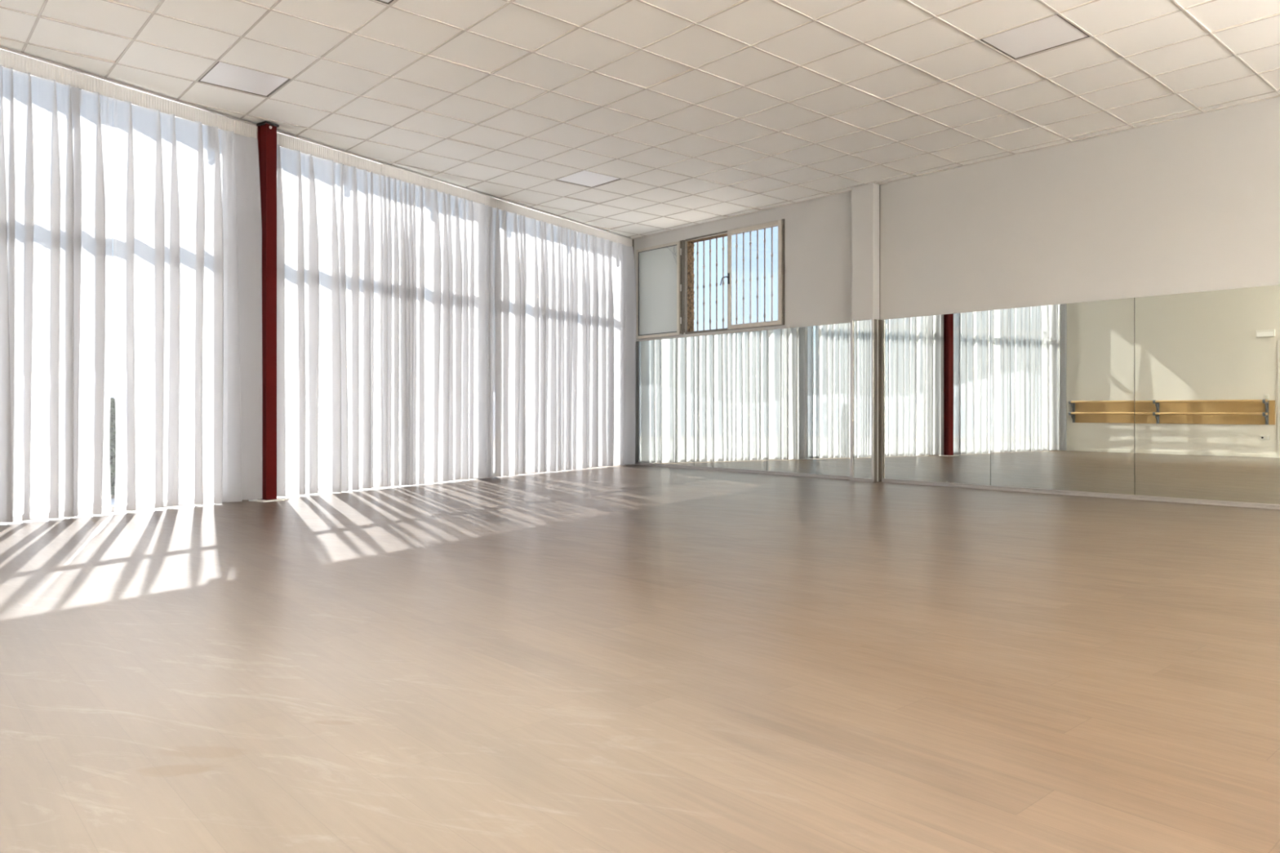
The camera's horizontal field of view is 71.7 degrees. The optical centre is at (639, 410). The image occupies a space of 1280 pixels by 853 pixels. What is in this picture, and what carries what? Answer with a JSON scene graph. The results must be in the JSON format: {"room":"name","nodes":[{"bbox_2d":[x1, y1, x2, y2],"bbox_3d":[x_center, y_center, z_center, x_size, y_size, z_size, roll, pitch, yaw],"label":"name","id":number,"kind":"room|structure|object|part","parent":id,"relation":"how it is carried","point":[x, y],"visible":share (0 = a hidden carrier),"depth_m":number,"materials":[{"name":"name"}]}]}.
{"room":"exercise studio","nodes":[
{"label":"exercise studio","id":0,"kind":"room"},
{"bbox_2d":[0,464,1279,852],"bbox_3d":[0.584,0.935,6.161,10.280,0.120,14.255,0,0,-41],"label":"floor","id":1,"kind":"structure","parent":0,"point":[629,658],"depth_m":2.98,"materials":[{"name":"brown wood"}]},
{"bbox_2d":[248,120,288,502],"bbox_3d":[-3.615,-0.957,8.633,0.230,3.663,0.280,0,0,32],"label":"steel column","id":2,"kind":"structure","parent":1,"relation":"on","point":[266,131],"depth_m":8.59,"materials":[{"name":"red metal"}]},
{"bbox_3d":[-3.630,-2.779,8.633,0.165,0.018,0.145,0,0,32],"label":"head plate","id":3,"kind":"part","parent":2,"relation":"part of","materials":[{"name":"metal"}]},
{"bbox_3d":[-3.615,0.869,8.633,0.230,0.012,0.280,0,0,32],"label":"plate","id":4,"kind":"part","parent":2,"relation":"part of","materials":[{"name":"white plastic"}]},
{"bbox_2d":[635,462,850,479],"bbox_3d":[1.313,0.853,12.764,0.035,0.044,4.276,0,0,-41],"label":"rail","id":5,"kind":"object","parent":1,"relation":"on","point":[800,474],"visible":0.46,"depth_m":12.49,"materials":[{"name":"metal"}]},
{"bbox_2d":[849,477,874,482],"bbox_3d":[2.740,0.853,10.948,0.035,0.044,0.334,0,0,-41],"label":"rail","id":6,"kind":"object","parent":1,"relation":"on","point":[855,479],"visible":1,"depth_m":10.93,"materials":[{"name":"metal"}]},
{"bbox_2d":[882,478,1279,509],"bbox_3d":[4.422,0.853,9.250,0.035,0.044,4.340,0,0,-41],"label":"rail","id":7,"kind":"object","parent":1,"relation":"on","point":[1270,506],"visible":1,"depth_m":8.99,"materials":[{"name":"metal"}]},
{"bbox_2d":[0,0,1279,239],"bbox_3d":[0.584,-2.889,6.161,10.280,0.202,14.255,0,0,-41],"label":"ceiling","id":8,"kind":"structure","parent":0,"point":[702,111],"depth_m":7.50,"materials":[{"name":"tile"}]},
{"bbox_2d":[0,45,256,125],"bbox_3d":[-4.655,-2.778,7.154,0.026,0.020,3.451,0,0,32],"label":"track","id":9,"kind":"object","parent":8,"relation":"attached to","point":[2,47],"visible":1,"depth_m":7.54,"materials":[{"name":"metal"}]},
{"bbox_2d":[0,48,113,522],"bbox_3d":[-5.018,-0.950,6.580,0.194,3.623,2.123,0,0,33],"label":"sheer curtain","id":10,"kind":"object","parent":9,"relation":"hanging from","point":[56,138],"visible":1,"depth_m":7.06,"materials":[{"name":"white fabric"}]},
{"bbox_2d":[112,84,262,511],"bbox_3d":[-4.087,-0.949,8.056,0.190,3.625,1.361,0,0,33],"label":"sheer curtain","id":11,"kind":"object","parent":9,"relation":"hanging from","point":[187,248],"visible":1,"depth_m":8.02,"materials":[{"name":"white fabric"}]},
{"bbox_2d":[198,61,289,97],"bbox_3d":[-3.344,-2.807,7.489,0.570,0.026,0.577,0,0,-41],"label":"recessed light","id":12,"kind":"object","parent":8,"relation":"in","point":[221,74],"visible":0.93,"depth_m":7.49,"materials":[{"name":"plastic"}]},
{"bbox_2d":[376,0,393,4],"bbox_3d":[-1.751,-2.807,5.689,0.570,0.026,0.577,0,0,-41],"label":"recessed light","id":13,"kind":"object","parent":8,"relation":"in","point":[388,2],"visible":1,"depth_m":6.06,"materials":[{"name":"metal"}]},
{"bbox_2d":[276,129,631,239],"bbox_3d":[-1.907,-2.778,11.507,0.026,0.020,6.555,0,0,32],"label":"track","id":14,"kind":"object","parent":8,"relation":"attached to","point":[277,131],"visible":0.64,"depth_m":10.75,"materials":[{"name":"metal"}]},
{"bbox_2d":[276,133,382,497],"bbox_3d":[-3.281,-0.948,9.322,0.196,3.626,1.403,0,0,32],"label":"sheer curtain","id":15,"kind":"object","parent":14,"relation":"hanging from","point":[330,213],"visible":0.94,"depth_m":9.29,"materials":[{"name":"white fabric"}]},
{"bbox_2d":[381,163,488,487],"bbox_3d":[-2.457,-0.948,10.616,0.191,3.626,1.691,0,0,34],"label":"sheer curtain","id":16,"kind":"object","parent":14,"relation":"hanging from","point":[435,381],"visible":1,"depth_m":10.55,"materials":[{"name":"white fabric"}]},
{"bbox_2d":[484,195,564,477],"bbox_3d":[-1.561,-0.948,12.042,0.173,3.622,1.679,0,0,32],"label":"sheer curtain","id":17,"kind":"object","parent":14,"relation":"hanging from","point":[526,338],"visible":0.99,"depth_m":11.95,"materials":[{"name":"white fabric"}]},
{"bbox_2d":[561,218,635,470],"bbox_3d":[-0.629,-0.949,13.508,0.183,3.620,1.874,0,0,32],"label":"sheer curtain","id":18,"kind":"object","parent":14,"relation":"hanging from","point":[600,289],"visible":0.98,"depth_m":13.52,"materials":[{"name":"white fabric"}]},
{"bbox_2d":[555,170,619,187],"bbox_3d":[-0.625,-2.807,10.697,0.570,0.026,0.577,0,0,-41],"label":"recessed light","id":19,"kind":"object","parent":8,"relation":"in","point":[584,178],"visible":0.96,"depth_m":10.71,"materials":[{"name":"plastic"}]},
{"bbox_3d":[-0.625,-2.807,10.697,0.570,0.026,0.577,0,0,-41],"label":"frame","id":20,"kind":"part","parent":19,"relation":"part of","materials":[{"name":"metal"}]},
{"bbox_2d":[980,13,1089,59],"bbox_3d":[2.959,-2.807,6.646,0.570,0.026,0.577,0,0,-41],"label":"recessed light","id":21,"kind":"object","parent":8,"relation":"in","point":[1054,31],"visible":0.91,"depth_m":6.64,"materials":[{"name":"plastic"}]},
{"bbox_2d":[634,96,1279,481],"bbox_3d":[4.302,-0.958,9.566,0.200,3.865,14.428,0,0,-41],"label":"wall","id":22,"kind":"structure","parent":0,"point":[1189,204],"depth_m":9.29,"materials":[{"name":"paint"}]},
{"bbox_2d":[632,239,634,257],"bbox_3d":[-0.103,-0.978,14.366,0.035,3.605,0.070,0,0,-41],"label":"trim","id":23,"kind":"structure","parent":22,"relation":"attached to","point":[633,239],"depth_m":14.38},
{"bbox_2d":[635,336,694,466],"bbox_3d":[0.371,-0.142,13.830,0.008,1.945,1.351,0,0,-41],"label":"wall mirror","id":24,"kind":"object","parent":22,"relation":"attached to","point":[665,368],"visible":1,"depth_m":13.78,"materials":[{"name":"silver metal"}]},
{"bbox_2d":[636,218,784,338],"bbox_3d":[1.016,-1.883,13.213,0.308,1.455,3.010,0,0,-41],"label":"window","id":25,"kind":"structure","parent":22,"relation":"in","point":[665,292],"depth_m":13.63,"materials":[{"name":"metal"}]},
{"bbox_3d":[0.278,-1.873,13.912,0.003,1.353,0.903,0,0,-41],"label":"glass pane","id":26,"kind":"part","parent":25,"relation":"part of","materials":[{"name":"white glass"}]},
{"bbox_3d":[0.278,-1.873,13.912,0.028,1.435,0.985,0,0,-41],"label":"opened sash","id":27,"kind":"part","parent":25,"relation":"part of","materials":[{"name":"paint"}]},
{"bbox_3d":[1.219,-1.899,12.798,0.062,0.173,0.135,0,0,-41],"label":"handle","id":28,"kind":"part","parent":25,"relation":"part of","materials":[{"name":"metal"}]},
{"bbox_3d":[1.325,-1.887,12.796,0.047,1.445,1.965,0,0,-41],"label":"frame","id":29,"kind":"part","parent":25,"relation":"part of","materials":[{"name":"metal"}]},
{"bbox_2d":[692,225,777,330],"bbox_3d":[1.437,-1.893,12.924,0.034,1.455,1.920,0,0,-41],"label":"window grille","id":30,"kind":"object","parent":25,"relation":"attached to","point":[771,227],"visible":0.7,"depth_m":12.92,"materials":[{"name":"metal"}]},
{"bbox_3d":[1.602,-1.887,12.436,0.028,1.427,1.000,0,0,-41],"label":"closed sash","id":31,"kind":"part","parent":25,"relation":"part of","materials":[{"name":"glass"}]},
{"bbox_2d":[635,326,790,341],"bbox_3d":[0.979,-1.129,13.147,0.029,0.017,3.140,0,0,-41],"label":"trim","id":32,"kind":"structure","parent":22,"relation":"attached to","point":[784,326],"depth_m":12.99,"materials":[{"name":"paint"}]},
{"bbox_2d":[694,329,767,471],"bbox_3d":[1.288,-0.142,12.793,0.008,1.945,1.418,0,0,-41],"label":"wall mirror","id":33,"kind":"object","parent":22,"relation":"attached to","point":[731,369],"visible":1,"depth_m":12.76,"materials":[{"name":"silver metal"}]},
{"bbox_2d":[767,322,850,475],"bbox_3d":[2.244,-0.142,11.713,0.008,1.945,1.467,0,0,-41],"label":"wall mirror","id":34,"kind":"object","parent":22,"relation":"attached to","point":[809,367],"visible":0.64,"depth_m":11.71,"materials":[{"name":"silver metal"}]},
{"bbox_2d":[850,318,874,480],"bbox_3d":[2.748,-0.125,10.960,0.040,2.000,0.328,0,0,-41],"label":"trim","id":35,"kind":"structure","parent":22,"relation":"attached to","point":[873,319],"depth_m":11.04,"materials":[{"name":"metal"}]},
{"bbox_2d":[853,320,871,478],"bbox_3d":[2.752,-0.142,10.954,0.008,1.945,0.265,0,0,-41],"label":"wall mirror","id":36,"kind":"object","parent":22,"relation":"attached to","point":[862,329],"visible":1,"depth_m":10.95,"materials":[{"name":"silver metal"}]},
{"bbox_2d":[852,182,879,481],"bbox_3d":[2.802,-0.958,11.001,0.145,3.665,0.310,0,0,-41],"label":"column","id":37,"kind":"structure","parent":22,"relation":"attached to","point":[865,197],"depth_m":10.92,"materials":[{"name":"paint"}]},
{"bbox_2d":[874,319,881,482],"bbox_3d":[2.918,-0.957,10.883,0.126,3.663,0.029,0,0,-41],"label":"trim","id":38,"kind":"structure","parent":22,"relation":"attached to","point":[875,320],"depth_m":10.87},
{"bbox_2d":[883,310,991,485],"bbox_3d":[3.440,-0.142,10.361,0.010,1.945,1.375,0,0,-42],"label":"wall mirror","id":39,"kind":"object","parent":22,"relation":"attached to","point":[937,368],"visible":1,"depth_m":10.33,"materials":[{"name":"silver metal"}]},
{"bbox_2d":[990,297,1134,494],"bbox_3d":[4.386,-0.142,9.292,0.011,1.945,1.479,0,0,-42],"label":"wall mirror","id":40,"kind":"object","parent":22,"relation":"attached to","point":[1063,375],"visible":1,"depth_m":9.23,"materials":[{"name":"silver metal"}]},
{"bbox_2d":[1134,284,1279,504],"bbox_3d":[5.365,-0.142,8.185,0.010,1.945,1.476,0,0,-41],"label":"wall mirror","id":41,"kind":"object","parent":22,"relation":"attached to","point":[1207,363],"visible":1,"depth_m":8.25,"materials":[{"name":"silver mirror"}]},
{"bbox_3d":[-3.107,-0.958,10.168,10.456,3.865,3.195,0,0,-41],"label":"wall","id":42,"kind":"structure","parent":0,"visible":0},
{"bbox_2d":[1,66,218,511],"bbox_3d":[-4.793,-0.940,7.371,0.125,3.630,3.011,0,0,32],"label":"window","id":43,"kind":"structure","parent":42,"relation":"in","point":[113,506],"depth_m":7.69,"materials":[{"name":"clear glass"}]},
{"label":"outside","id":44,"kind":"structure","parent":0,"visible":0},
{"bbox_3d":[0.000,4.025,0.000,320.000,0.300,320.000,0,0,-41],"label":"ground","id":45,"kind":"structure","parent":44,"visible":0},
{"bbox_2d":[111,498,114,505],"bbox_3d":[-8.868,2.450,14.006,13.550,2.850,22.000,0,0,32],"label":"terrace","id":46,"kind":"object","parent":45,"relation":"on","point":[112,500],"depth_m":10.00,"materials":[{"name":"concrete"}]},
{"bbox_2d":[109,397,115,498],"bbox_3d":[-6.169,0.432,10.367,0.303,1.185,0.331,0,0,-41],"label":"shrub","id":47,"kind":"object","parent":46,"relation":"on","point":[113,415],"visible":0.37,"depth_m":10.31,"materials":[{"name":"green plant"}]}
]}

